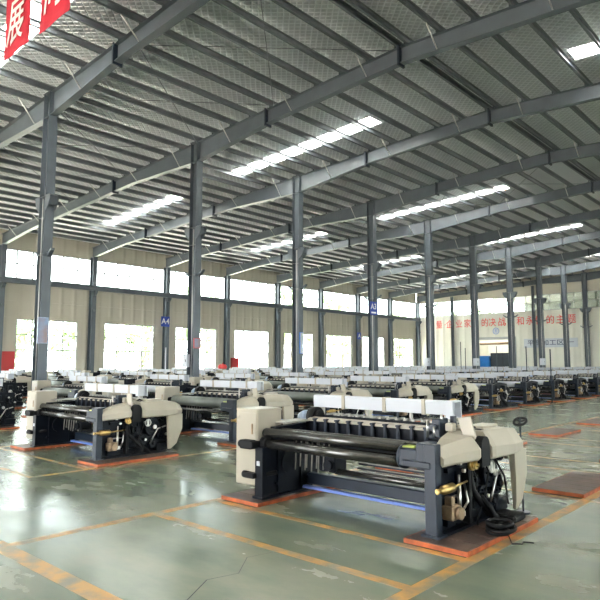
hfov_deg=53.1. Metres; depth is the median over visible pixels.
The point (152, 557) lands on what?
floor
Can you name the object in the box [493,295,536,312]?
window
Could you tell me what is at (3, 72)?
roof purlin
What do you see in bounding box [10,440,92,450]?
plate
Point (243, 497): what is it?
plate
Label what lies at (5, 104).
roof purlin
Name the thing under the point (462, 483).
weaving loom
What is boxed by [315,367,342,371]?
weaving loom
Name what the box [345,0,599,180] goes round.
roof purlin
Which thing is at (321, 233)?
skylight
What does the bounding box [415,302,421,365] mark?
wall column
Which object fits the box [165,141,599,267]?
roof beam
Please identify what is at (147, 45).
rod
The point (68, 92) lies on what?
roof beam
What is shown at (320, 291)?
wall column
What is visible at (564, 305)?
steel column
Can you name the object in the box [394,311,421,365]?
tree
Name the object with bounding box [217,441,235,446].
plate
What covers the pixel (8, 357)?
tall cabinet
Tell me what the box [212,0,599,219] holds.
roof purlin
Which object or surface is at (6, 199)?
roof purlin
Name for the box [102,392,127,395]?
hood
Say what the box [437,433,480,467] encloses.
hood
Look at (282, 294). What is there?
window
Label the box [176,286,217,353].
tree
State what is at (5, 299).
trim
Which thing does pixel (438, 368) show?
weaving loom
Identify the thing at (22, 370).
weaving loom
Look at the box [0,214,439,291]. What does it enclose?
roof purlin
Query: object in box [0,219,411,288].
roof purlin
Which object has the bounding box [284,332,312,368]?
window
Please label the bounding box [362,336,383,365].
window
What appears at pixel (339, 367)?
weaving loom
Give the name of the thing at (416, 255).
skylight
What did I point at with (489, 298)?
window
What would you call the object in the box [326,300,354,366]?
tree
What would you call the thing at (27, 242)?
wall
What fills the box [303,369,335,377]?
weaving loom
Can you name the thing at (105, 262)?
window
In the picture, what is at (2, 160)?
roof purlin
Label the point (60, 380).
weaving loom
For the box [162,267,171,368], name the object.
wall column
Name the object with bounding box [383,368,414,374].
weaving loom
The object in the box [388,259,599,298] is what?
roof beam
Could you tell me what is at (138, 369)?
weaving loom
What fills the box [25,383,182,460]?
weaving loom
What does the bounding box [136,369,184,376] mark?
weaving loom
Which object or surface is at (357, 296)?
wall column
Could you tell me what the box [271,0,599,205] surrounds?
roof purlin
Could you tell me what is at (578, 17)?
roof purlin
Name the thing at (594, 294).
wall
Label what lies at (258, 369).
weaving loom
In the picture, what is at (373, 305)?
sign
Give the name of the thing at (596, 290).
window
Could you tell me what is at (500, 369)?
weaving loom
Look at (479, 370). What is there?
weaving loom
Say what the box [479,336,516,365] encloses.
door
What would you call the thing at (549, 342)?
wall sign
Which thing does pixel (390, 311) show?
wall column
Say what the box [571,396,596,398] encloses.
plate
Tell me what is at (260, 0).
rod
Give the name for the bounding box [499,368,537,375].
weaving loom
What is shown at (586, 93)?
roof beam
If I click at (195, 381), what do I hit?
weaving loom
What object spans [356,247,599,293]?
roof beam
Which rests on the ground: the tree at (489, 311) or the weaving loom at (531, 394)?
the tree at (489, 311)
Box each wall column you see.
[0,244,6,372]
[86,257,97,371]
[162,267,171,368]
[223,275,231,369]
[275,282,282,367]
[318,289,325,367]
[355,294,361,365]
[388,298,394,365]
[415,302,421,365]
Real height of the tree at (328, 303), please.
10.649 m
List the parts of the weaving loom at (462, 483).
panel door, frame, wrapped motor, temple rail, harness frame, rail, tie rod, tie rod, tie rod, rail post, post, frame, lever arm, skirt panel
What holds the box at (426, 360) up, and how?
attached to the steel column at (429, 278)
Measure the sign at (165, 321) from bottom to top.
0.750 m
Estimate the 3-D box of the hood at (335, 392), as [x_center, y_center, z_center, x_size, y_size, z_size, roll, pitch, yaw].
[0.851,2.269,14.005,0.350,0.255,0.420,-5,-8,42]
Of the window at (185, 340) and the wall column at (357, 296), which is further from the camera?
the wall column at (357, 296)
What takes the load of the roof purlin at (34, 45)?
on the roof beam at (572, 268)
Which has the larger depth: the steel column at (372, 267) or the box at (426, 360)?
the box at (426, 360)
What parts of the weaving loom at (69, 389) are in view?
panel door, post, rail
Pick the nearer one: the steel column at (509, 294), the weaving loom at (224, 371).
the weaving loom at (224, 371)
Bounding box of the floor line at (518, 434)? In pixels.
[518,434,594,440]
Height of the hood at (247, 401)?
0.255 m
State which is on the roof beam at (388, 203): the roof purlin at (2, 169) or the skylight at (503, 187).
the roof purlin at (2, 169)
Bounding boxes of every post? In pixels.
[450,297,454,365]
[531,286,536,365]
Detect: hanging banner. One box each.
[4,0,30,60]
[39,0,69,33]
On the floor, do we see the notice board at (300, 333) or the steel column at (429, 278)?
the steel column at (429, 278)
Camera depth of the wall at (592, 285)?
63.26 m
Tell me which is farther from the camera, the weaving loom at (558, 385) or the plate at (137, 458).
the weaving loom at (558, 385)
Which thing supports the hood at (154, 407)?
attached to the weaving loom at (126, 425)
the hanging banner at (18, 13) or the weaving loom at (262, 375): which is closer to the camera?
the hanging banner at (18, 13)
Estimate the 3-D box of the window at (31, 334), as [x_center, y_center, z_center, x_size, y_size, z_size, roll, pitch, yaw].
[-16.309,2.963,38.650,0.060,3.350,4.050,-5,-8,42]
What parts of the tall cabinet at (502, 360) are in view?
door, door, door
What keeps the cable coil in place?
on the plate at (468, 542)
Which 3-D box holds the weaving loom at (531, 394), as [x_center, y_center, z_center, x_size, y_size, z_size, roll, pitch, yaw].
[7.888,3.416,23.543,2.983,1.145,1.504,-5,-8,42]
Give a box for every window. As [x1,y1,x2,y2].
[6,248,89,284]
[14,318,77,371]
[97,261,163,292]
[103,323,153,370]
[170,270,223,298]
[175,327,215,370]
[231,278,274,303]
[234,330,268,369]
[281,285,317,307]
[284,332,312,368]
[324,291,354,311]
[326,335,350,366]
[360,296,387,314]
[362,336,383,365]
[392,300,414,317]
[394,338,412,365]
[420,301,450,316]
[453,298,493,315]
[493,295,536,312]
[543,292,578,309]
[587,290,599,307]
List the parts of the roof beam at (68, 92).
splice plate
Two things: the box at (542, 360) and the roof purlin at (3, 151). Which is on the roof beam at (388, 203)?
the roof purlin at (3, 151)
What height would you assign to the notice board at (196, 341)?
0.390 m
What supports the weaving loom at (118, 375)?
on the plate
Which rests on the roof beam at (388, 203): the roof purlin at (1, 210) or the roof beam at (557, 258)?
the roof purlin at (1, 210)
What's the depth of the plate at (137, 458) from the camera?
9.59 m
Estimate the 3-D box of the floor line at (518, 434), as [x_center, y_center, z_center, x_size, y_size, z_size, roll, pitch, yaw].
[6.869,2.792,11.462,5.600,0.003,0.070,-5,-8,42]
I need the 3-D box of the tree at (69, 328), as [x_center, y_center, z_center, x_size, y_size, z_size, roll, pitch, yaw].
[-20.825,4.049,56.595,5.535,7.000,5.901,-5,-8,42]
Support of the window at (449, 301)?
in the wall at (443, 346)
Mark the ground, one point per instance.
(250, 367)
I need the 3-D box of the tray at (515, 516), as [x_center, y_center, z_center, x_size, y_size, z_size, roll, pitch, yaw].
[2.067,2.137,5.938,0.240,0.070,0.260,-5,-8,42]
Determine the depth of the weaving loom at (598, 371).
32.33 m
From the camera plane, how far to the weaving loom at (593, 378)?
29.51 m
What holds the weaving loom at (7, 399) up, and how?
on the plate at (2, 427)
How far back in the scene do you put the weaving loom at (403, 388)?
16.68 m
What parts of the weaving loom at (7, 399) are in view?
frame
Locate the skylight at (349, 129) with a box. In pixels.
[233,117,380,174]
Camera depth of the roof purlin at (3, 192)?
36.07 m
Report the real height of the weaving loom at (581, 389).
1.145 m
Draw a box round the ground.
[26,367,303,370]
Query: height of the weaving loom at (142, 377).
1.145 m
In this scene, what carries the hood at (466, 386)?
attached to the weaving loom at (453, 390)
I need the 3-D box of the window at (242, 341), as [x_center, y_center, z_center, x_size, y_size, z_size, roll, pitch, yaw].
[-4.181,4.330,51.880,0.060,3.350,4.050,-5,-8,42]
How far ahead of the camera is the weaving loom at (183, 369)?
42.73 m
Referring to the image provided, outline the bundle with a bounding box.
[218,363,226,368]
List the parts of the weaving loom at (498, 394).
frame, rail, post, frame, lever arm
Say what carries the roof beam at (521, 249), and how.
on the steel column at (509, 294)
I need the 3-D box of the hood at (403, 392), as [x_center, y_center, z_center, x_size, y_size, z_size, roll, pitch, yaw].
[2.784,2.487,16.115,0.350,0.255,0.420,-5,-8,42]
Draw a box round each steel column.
[31,90,59,390]
[184,140,207,383]
[287,175,307,377]
[362,200,381,375]
[420,219,437,373]
[466,234,482,368]
[502,246,517,367]
[533,257,546,370]
[558,265,571,369]
[579,272,592,366]
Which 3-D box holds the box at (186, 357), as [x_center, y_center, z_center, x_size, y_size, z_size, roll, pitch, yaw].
[-4.412,2.348,23.213,0.260,0.500,0.185,-5,-8,42]
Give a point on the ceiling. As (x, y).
(563, 29)
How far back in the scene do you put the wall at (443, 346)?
63.34 m
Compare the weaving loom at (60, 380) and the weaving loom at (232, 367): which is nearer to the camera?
the weaving loom at (60, 380)
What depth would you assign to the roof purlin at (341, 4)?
19.83 m
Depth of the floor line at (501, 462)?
9.01 m
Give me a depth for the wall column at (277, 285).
53.92 m
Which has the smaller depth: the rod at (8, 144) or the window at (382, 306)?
the rod at (8, 144)
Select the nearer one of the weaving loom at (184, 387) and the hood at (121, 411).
the hood at (121, 411)
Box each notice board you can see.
[36,317,48,342]
[193,338,200,347]
[299,332,302,353]
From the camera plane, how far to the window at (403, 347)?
69.57 m
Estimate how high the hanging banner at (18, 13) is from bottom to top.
1.560 m
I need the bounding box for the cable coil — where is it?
[485,517,533,544]
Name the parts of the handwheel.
stem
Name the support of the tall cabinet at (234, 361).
on the floor
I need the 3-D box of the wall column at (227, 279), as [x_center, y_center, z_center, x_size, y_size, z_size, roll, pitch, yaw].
[-5.932,2.323,49.441,0.720,8.743,0.300,-5,-8,42]
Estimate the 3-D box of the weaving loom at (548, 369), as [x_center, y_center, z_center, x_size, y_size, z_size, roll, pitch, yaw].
[16.808,5.389,42.640,2.994,1.145,1.716,-5,-8,42]
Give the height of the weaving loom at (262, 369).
1.145 m
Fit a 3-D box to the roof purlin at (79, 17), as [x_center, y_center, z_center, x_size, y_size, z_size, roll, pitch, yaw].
[7.061,-6.111,30.239,0.081,0.200,72.000,-5,-8,42]
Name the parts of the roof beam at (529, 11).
splice plate, splice plate, splice plate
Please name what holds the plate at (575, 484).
on the floor
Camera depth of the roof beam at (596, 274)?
63.49 m
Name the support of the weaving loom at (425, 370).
on the plate
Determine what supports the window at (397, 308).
in the wall at (27, 242)
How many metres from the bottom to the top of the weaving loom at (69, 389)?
1.145 m
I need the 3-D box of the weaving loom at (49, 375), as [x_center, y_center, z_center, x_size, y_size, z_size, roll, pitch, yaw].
[-14.451,4.726,36.220,2.994,1.145,1.716,-5,-8,42]
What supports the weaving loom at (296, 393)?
on the plate
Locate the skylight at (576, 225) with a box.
[487,224,582,243]
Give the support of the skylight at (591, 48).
attached to the ceiling
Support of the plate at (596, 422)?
on the floor
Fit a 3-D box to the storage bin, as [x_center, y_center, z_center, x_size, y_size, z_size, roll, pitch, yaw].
[21.063,7.486,67.970,1.420,2.280,1.060,-5,-8,42]
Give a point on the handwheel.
(518, 419)
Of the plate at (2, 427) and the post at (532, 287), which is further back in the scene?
the post at (532, 287)
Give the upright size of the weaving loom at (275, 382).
1.145 m
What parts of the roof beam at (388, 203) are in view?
splice plate, splice plate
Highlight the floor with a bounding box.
[0,389,599,599]
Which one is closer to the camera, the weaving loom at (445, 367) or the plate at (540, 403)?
the plate at (540, 403)
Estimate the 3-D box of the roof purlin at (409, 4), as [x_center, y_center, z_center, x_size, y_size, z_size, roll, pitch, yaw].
[11.997,-6.785,25.784,0.081,0.200,72.000,-5,-8,42]
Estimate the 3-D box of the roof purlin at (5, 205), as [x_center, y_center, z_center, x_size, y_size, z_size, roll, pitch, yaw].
[-6.255,-3.967,42.224,0.081,0.200,72.000,-5,-8,42]
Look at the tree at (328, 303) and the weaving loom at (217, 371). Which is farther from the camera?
the tree at (328, 303)
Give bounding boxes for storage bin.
[480,356,490,366]
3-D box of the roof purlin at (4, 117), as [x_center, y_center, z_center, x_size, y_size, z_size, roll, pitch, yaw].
[1.578,-5.228,35.174,0.081,0.200,72.000,-5,-8,42]
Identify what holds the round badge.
attached to the wall at (443, 346)
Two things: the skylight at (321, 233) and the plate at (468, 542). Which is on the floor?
the plate at (468, 542)
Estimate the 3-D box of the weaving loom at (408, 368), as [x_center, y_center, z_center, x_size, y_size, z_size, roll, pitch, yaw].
[8.248,5.393,42.676,2.994,1.145,1.716,-5,-8,42]
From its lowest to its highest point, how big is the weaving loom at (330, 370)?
1.145 m
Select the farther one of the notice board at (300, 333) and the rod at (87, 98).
the notice board at (300, 333)
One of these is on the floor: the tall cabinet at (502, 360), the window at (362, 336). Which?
the tall cabinet at (502, 360)
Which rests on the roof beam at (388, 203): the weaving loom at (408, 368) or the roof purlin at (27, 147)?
the roof purlin at (27, 147)
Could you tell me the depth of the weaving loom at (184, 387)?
19.51 m
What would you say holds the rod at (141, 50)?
attached to the roof beam at (68, 92)
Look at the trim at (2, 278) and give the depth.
45.30 m
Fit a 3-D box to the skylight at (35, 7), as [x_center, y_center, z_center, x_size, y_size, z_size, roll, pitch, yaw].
[-8.275,-7.510,17.204,8.150,0.418,0.800,-5,-8,42]
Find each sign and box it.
[161,316,169,326]
[370,301,376,314]
[524,338,577,347]
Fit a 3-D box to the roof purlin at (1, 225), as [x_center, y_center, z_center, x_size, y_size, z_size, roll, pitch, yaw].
[-9.388,-3.462,45.044,0.081,0.200,72.000,-5,-8,42]
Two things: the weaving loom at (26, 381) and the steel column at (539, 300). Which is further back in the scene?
the steel column at (539, 300)
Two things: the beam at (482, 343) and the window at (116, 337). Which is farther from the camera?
the beam at (482, 343)
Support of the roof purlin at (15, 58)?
on the roof beam at (388, 203)
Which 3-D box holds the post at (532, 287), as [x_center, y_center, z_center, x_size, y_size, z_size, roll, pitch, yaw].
[24.309,3.258,62.275,0.240,9.520,0.240,-5,-8,42]
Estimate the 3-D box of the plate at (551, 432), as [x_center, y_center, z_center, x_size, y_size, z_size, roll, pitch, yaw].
[5.757,2.982,13.530,0.620,0.050,1.500,-5,-8,42]
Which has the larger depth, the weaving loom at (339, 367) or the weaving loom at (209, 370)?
the weaving loom at (339, 367)
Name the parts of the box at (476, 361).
door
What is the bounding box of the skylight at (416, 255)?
[352,255,420,268]
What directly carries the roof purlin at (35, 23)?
on the roof beam at (388, 203)
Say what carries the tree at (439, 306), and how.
on the ground
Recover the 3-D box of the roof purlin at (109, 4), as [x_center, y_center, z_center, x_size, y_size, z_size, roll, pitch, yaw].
[7.844,-6.237,29.534,0.081,0.200,72.000,-5,-8,42]
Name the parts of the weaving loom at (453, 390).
rail, temple rail, post, frame, lever arm, skirt panel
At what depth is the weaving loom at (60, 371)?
29.99 m
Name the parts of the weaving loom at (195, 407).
panel door, frame, temple rail, harness frame, rail, post, skirt panel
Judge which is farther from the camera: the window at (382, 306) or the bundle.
the window at (382, 306)
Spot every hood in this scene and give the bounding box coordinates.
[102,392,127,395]
[102,403,131,420]
[122,398,181,417]
[237,396,258,407]
[250,392,292,406]
[330,391,345,394]
[340,388,371,396]
[398,387,412,397]
[404,385,431,395]
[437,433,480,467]
[446,423,522,458]
[450,384,463,392]
[454,382,477,391]
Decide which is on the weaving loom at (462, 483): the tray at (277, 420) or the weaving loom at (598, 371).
the tray at (277, 420)
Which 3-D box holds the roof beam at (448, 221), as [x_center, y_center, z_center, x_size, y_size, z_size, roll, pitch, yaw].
[15.113,-5.177,30.925,57.600,2.407,1.270,-5,-8,42]
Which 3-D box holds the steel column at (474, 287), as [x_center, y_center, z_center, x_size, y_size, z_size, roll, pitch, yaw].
[12.017,0.647,41.324,1.120,10.407,0.400,-5,-8,42]
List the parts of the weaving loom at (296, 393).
temple rail, harness frame, rail, post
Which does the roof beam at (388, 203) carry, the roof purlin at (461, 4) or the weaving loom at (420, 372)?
the roof purlin at (461, 4)
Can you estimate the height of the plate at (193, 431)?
0.050 m
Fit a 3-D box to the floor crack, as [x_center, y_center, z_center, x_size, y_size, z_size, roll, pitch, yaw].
[-0.707,2.054,4.325,0.438,0.001,1.723,-5,-8,42]
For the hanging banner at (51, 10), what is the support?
hanging from the cord
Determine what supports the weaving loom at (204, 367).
on the plate
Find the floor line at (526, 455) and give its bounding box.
[526,455,599,463]
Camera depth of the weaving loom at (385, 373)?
28.08 m
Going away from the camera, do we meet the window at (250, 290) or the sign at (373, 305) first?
the sign at (373, 305)
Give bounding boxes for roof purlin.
[0,4,599,257]
[0,28,591,261]
[0,49,594,269]
[0,68,583,271]
[0,84,572,273]
[0,100,543,268]
[0,113,551,276]
[0,126,523,271]
[0,148,520,280]
[0,157,505,280]
[0,166,501,283]
[0,175,491,284]
[0,182,482,285]
[0,190,452,282]
[0,196,465,288]
[0,203,456,289]
[0,208,448,290]
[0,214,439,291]
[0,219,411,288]
[0,224,424,294]
[10,141,530,279]
[31,0,596,247]
[92,0,599,242]
[152,0,599,230]
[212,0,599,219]
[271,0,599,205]
[329,0,594,181]
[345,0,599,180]
[398,0,599,161]
[452,0,599,134]
[506,0,592,84]
[569,8,599,48]
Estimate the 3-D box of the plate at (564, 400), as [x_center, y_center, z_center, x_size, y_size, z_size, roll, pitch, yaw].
[10.735,4.130,24.644,0.620,0.050,1.500,-5,-8,42]
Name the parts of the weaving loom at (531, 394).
rail, temple rail, post, frame, lever arm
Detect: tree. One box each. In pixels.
[15,320,33,366]
[49,321,108,365]
[114,325,152,367]
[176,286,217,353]
[266,286,311,366]
[303,295,349,365]
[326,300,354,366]
[382,312,411,365]
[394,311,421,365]
[425,304,456,316]
[478,304,490,313]
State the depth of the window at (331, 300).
61.15 m
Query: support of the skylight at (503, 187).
attached to the ceiling
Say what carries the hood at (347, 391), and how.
attached to the weaving loom at (296, 393)
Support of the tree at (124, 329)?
on the ground
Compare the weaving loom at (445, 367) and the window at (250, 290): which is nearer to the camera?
the weaving loom at (445, 367)
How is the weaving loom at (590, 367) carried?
on the plate
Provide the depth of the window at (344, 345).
60.85 m
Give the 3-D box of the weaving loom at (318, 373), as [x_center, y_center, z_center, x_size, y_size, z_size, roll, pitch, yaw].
[1.338,3.645,25.764,2.994,1.145,1.716,-5,-8,42]
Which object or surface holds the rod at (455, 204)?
attached to the roof beam at (388, 203)
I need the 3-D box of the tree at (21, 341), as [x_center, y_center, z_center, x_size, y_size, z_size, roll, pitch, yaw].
[-25.349,3.455,50.460,6.351,6.921,6.479,-5,-8,42]
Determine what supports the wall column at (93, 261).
on the floor
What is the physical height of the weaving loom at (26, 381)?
1.145 m
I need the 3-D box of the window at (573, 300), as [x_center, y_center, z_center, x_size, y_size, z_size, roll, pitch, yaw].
[26.563,0.132,60.968,4.817,1.670,0.060,-5,-8,42]
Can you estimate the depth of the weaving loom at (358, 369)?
38.90 m
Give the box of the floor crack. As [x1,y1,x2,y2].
[187,553,266,599]
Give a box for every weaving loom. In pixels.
[0,373,22,406]
[0,378,15,426]
[1,371,30,395]
[9,369,30,376]
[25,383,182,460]
[32,376,127,401]
[47,369,73,376]
[47,370,80,380]
[47,372,104,386]
[82,368,120,375]
[90,369,137,377]
[100,371,164,384]
[118,374,197,398]
[131,368,162,375]
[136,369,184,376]
[155,380,293,442]
[163,368,186,373]
[164,371,213,381]
[185,369,215,376]
[188,373,272,391]
[203,367,222,372]
[203,370,250,379]
[214,368,259,375]
[220,367,256,371]
[236,394,526,539]
[250,377,372,419]
[251,367,275,371]
[251,368,282,373]
[251,369,291,380]
[252,372,319,402]
[295,371,367,385]
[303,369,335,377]
[314,369,365,375]
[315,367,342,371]
[320,376,432,420]
[327,367,359,370]
[336,371,395,383]
[343,368,383,375]
[372,370,437,380]
[376,374,478,412]
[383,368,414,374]
[403,369,458,380]
[408,368,426,373]
[422,373,510,408]
[425,367,449,373]
[430,369,478,379]
[445,367,467,372]
[454,369,503,377]
[459,372,541,403]
[477,368,520,371]
[497,371,567,400]
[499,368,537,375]
[518,368,559,374]
[519,371,589,396]
[528,367,565,370]
[541,370,599,394]
[551,367,580,370]
[565,369,599,389]
[567,367,599,369]
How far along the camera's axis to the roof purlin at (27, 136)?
28.95 m
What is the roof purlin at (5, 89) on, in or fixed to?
on the roof beam at (572, 268)
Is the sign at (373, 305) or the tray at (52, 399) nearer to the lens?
the tray at (52, 399)
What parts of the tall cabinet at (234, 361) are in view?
door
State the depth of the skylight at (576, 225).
43.07 m
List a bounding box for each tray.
[51,398,75,400]
[275,418,307,423]
[496,509,524,522]
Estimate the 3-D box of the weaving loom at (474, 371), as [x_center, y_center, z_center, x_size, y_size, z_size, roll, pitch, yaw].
[9.073,4.517,34.202,2.994,1.145,1.716,-5,-8,42]
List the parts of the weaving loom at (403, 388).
temple rail, harness frame, rail, post, frame, skirt panel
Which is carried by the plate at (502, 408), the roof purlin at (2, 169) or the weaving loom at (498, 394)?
the weaving loom at (498, 394)
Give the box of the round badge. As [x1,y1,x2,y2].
[493,328,498,333]
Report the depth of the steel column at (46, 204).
19.23 m
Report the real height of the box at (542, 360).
0.550 m
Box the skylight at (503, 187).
[381,185,507,218]
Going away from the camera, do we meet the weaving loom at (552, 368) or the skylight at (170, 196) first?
the skylight at (170, 196)
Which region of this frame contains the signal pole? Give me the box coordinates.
[549,349,555,403]
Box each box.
[182,354,189,366]
[424,358,429,365]
[473,358,479,365]
[540,358,545,364]
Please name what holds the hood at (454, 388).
attached to the weaving loom at (453, 390)
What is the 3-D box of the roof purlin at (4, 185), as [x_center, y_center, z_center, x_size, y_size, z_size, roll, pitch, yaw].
[-3.905,-4.345,40.109,0.081,0.200,72.000,-5,-8,42]
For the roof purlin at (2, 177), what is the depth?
34.38 m
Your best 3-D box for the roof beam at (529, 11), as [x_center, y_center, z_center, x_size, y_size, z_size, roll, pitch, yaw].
[2.985,-6.544,17.695,57.600,2.407,1.270,-5,-8,42]
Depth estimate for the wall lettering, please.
60.11 m
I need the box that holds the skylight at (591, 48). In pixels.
[568,42,599,58]
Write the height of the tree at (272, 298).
12.533 m
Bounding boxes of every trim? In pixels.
[0,276,420,320]
[4,299,415,338]
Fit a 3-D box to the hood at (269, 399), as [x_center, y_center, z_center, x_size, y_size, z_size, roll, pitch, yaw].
[-0.590,2.067,12.460,0.480,0.290,1.065,-5,-8,42]
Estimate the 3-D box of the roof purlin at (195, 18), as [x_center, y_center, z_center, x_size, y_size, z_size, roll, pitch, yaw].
[8.628,-6.364,28.829,0.081,0.200,72.000,-5,-8,42]
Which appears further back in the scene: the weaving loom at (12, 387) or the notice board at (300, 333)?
the notice board at (300, 333)
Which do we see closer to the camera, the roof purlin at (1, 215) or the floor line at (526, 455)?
the floor line at (526, 455)
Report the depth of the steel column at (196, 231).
23.65 m
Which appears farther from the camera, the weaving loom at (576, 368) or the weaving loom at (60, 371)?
the weaving loom at (576, 368)
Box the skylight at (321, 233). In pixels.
[252,232,326,250]
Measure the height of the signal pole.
2.100 m
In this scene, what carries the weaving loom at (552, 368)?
on the plate
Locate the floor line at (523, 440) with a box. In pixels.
[523,440,599,447]
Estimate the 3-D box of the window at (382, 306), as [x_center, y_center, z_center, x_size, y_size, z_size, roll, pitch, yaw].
[7.862,0.630,65.541,0.060,1.820,6.000,-5,-8,42]
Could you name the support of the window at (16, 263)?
in the wall at (27, 242)
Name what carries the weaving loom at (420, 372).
on the plate
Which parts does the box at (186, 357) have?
door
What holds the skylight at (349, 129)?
attached to the ceiling
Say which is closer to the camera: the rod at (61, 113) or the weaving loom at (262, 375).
the rod at (61, 113)
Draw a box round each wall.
[0,229,415,375]
[416,267,599,303]
[420,307,599,369]
[478,291,599,313]
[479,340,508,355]
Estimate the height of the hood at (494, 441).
0.290 m
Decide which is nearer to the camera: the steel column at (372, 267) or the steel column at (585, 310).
the steel column at (372, 267)
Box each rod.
[3,147,70,199]
[8,144,183,147]
[61,113,123,176]
[87,98,263,104]
[141,50,196,142]
[147,45,388,50]
[260,0,273,105]
[455,204,488,204]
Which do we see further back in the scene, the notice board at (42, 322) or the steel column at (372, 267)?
the steel column at (372, 267)
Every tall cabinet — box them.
[1,351,14,370]
[231,358,238,367]
[490,353,508,366]
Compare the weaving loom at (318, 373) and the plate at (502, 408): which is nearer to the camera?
the plate at (502, 408)
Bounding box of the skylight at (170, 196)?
[104,195,181,223]
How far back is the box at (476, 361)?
40.60 m
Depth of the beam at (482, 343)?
65.73 m
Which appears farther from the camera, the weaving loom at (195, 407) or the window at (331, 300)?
the window at (331, 300)
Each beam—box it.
[0,0,209,148]
[1,0,599,244]
[91,82,599,257]
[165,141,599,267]
[226,180,599,275]
[276,206,599,282]
[319,230,599,288]
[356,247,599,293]
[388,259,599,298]
[417,271,599,301]
[480,342,507,344]
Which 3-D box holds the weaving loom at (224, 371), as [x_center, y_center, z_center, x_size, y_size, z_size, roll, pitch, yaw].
[-3.430,4.077,29.945,2.983,1.145,1.504,-5,-8,42]
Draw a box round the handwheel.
[512,417,530,514]
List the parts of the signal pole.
rod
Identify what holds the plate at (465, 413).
on the floor
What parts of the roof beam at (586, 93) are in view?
splice plate, splice plate, splice plate, splice plate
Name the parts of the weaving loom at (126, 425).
panel door, frame, temple rail, post, harness frame, rail, frame, lever arm, skirt panel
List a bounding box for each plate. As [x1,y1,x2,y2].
[0,426,19,429]
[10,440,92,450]
[77,452,178,466]
[180,428,212,433]
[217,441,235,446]
[221,484,334,506]
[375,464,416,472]
[404,515,537,557]
[443,412,481,415]
[483,407,519,410]
[518,402,549,405]
[529,428,580,436]
[532,471,599,497]
[547,399,574,401]
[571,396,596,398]
[576,419,599,425]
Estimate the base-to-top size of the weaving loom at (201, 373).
1.145 m
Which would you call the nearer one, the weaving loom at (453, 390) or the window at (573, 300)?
the weaving loom at (453, 390)
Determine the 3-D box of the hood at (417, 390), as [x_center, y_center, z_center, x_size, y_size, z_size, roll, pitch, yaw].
[3.277,2.503,16.679,0.480,0.290,1.065,-5,-8,42]
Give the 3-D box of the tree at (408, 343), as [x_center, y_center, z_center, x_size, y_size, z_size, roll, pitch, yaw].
[14.716,6.409,91.117,6.036,9.397,5.591,-5,-8,42]
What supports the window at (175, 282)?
in the wall at (27, 242)
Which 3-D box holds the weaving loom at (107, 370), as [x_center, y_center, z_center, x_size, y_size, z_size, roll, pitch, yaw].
[-12.517,4.944,38.330,2.994,1.145,1.716,-5,-8,42]
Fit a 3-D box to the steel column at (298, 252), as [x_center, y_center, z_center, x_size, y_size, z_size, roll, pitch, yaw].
[-0.111,-0.720,28.093,1.120,10.407,0.400,-5,-8,42]
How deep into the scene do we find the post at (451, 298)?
68.52 m
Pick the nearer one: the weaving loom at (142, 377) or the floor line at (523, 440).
the floor line at (523, 440)
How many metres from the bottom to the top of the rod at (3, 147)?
0.263 m
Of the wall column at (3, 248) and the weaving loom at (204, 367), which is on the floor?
the wall column at (3, 248)
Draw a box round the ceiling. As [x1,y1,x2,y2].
[0,0,599,293]

